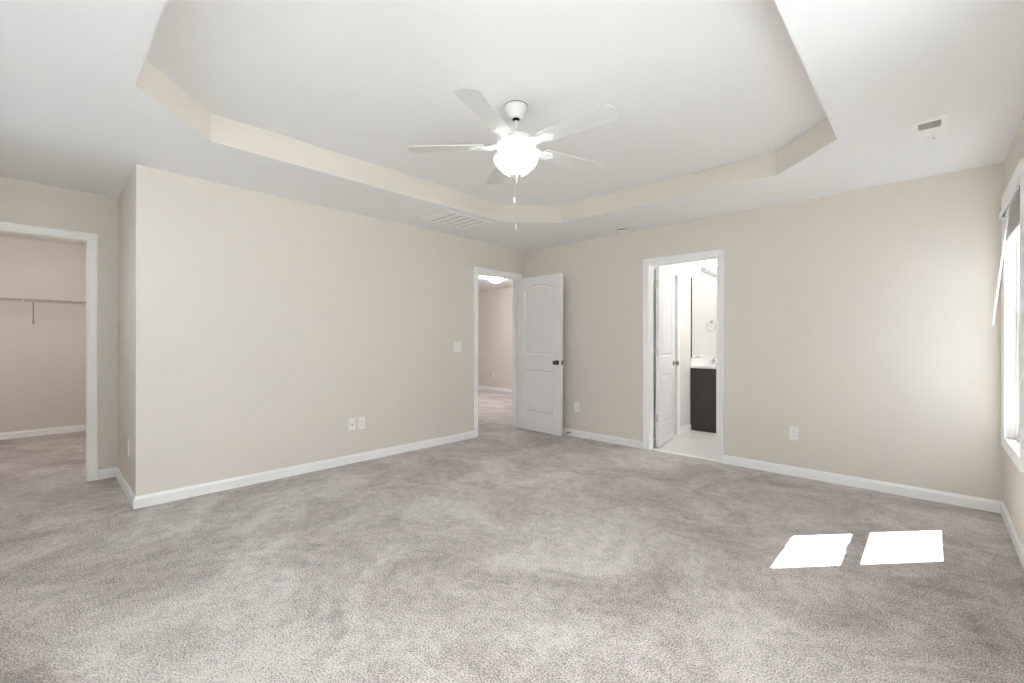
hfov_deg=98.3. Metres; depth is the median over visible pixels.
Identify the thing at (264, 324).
wall
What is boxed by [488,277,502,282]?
flush light
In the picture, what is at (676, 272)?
door frame
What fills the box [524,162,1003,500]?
wall
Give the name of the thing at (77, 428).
baseboard
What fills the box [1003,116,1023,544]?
wall
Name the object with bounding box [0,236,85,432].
wall
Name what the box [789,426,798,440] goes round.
wall outlet
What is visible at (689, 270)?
wall
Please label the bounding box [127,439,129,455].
wall outlet
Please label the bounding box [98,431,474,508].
baseboard
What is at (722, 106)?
ceiling
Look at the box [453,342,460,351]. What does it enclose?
light switch
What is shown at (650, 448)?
threshold
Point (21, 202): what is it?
wall
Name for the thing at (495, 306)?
wall
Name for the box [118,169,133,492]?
wall
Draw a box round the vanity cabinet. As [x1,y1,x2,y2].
[690,368,715,432]
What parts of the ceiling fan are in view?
blade, blade, blade, lamp shade, blade, blade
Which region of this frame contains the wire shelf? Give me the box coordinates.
[0,298,85,323]
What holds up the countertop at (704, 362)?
on the vanity cabinet
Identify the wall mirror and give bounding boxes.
[691,278,716,357]
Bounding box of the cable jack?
[348,418,355,430]
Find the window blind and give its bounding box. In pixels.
[991,177,1019,324]
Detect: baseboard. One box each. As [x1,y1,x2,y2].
[0,424,85,439]
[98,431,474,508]
[478,386,1023,568]
[680,424,690,433]
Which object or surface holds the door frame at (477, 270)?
attached to the wall at (264, 324)
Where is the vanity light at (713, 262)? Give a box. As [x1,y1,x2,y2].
[701,259,716,275]
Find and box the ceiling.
[0,0,1023,290]
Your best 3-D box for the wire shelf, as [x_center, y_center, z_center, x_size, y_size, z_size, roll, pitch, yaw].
[-5.793,-0.365,5.424,0.309,0.297,0.957,0,0,43]
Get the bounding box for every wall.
[0,177,117,469]
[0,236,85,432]
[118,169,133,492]
[134,164,523,496]
[478,287,512,388]
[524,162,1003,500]
[663,259,716,426]
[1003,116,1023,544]
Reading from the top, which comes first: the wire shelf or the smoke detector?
the smoke detector
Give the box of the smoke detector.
[615,227,628,233]
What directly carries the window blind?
attached to the window
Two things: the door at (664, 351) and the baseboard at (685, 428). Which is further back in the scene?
the baseboard at (685, 428)
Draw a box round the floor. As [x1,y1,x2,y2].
[0,389,1023,682]
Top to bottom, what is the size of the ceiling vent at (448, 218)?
0.010 m
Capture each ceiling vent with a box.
[419,210,492,230]
[912,114,947,139]
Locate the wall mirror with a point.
(703, 294)
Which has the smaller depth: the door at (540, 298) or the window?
the window
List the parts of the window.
frame, sash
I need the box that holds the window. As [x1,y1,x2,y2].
[1001,159,1023,471]
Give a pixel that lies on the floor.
(507, 553)
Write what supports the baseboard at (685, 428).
attached to the wall at (689, 270)
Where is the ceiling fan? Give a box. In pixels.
[407,88,618,229]
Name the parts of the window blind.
rail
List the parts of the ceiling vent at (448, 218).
louvre panel, louvre panel, louvre panel, louvre panel, louvre panel, louvre panel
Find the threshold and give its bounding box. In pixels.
[650,448,715,460]
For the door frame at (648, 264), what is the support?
attached to the wall at (858, 321)
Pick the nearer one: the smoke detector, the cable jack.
the cable jack
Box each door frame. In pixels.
[0,221,97,481]
[474,267,522,437]
[643,249,723,462]
[654,266,679,434]
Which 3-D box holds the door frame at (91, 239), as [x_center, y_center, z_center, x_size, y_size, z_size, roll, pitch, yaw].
[-3.869,0.131,3.523,0.150,2.100,0.833,0,0,43]
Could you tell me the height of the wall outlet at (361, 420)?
0.118 m
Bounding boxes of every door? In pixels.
[517,273,563,435]
[654,266,678,446]
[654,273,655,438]
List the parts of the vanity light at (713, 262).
lamp shade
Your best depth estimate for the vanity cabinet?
5.87 m
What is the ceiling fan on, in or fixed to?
hanging from the ceiling
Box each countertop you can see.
[690,357,715,368]
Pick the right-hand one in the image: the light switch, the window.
the window
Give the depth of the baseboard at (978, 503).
3.59 m
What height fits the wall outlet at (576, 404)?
0.118 m
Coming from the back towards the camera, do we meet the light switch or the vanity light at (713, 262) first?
the vanity light at (713, 262)
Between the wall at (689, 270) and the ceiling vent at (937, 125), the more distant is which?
the wall at (689, 270)
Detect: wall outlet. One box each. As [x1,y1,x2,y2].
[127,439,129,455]
[358,417,364,429]
[574,402,578,411]
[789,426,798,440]

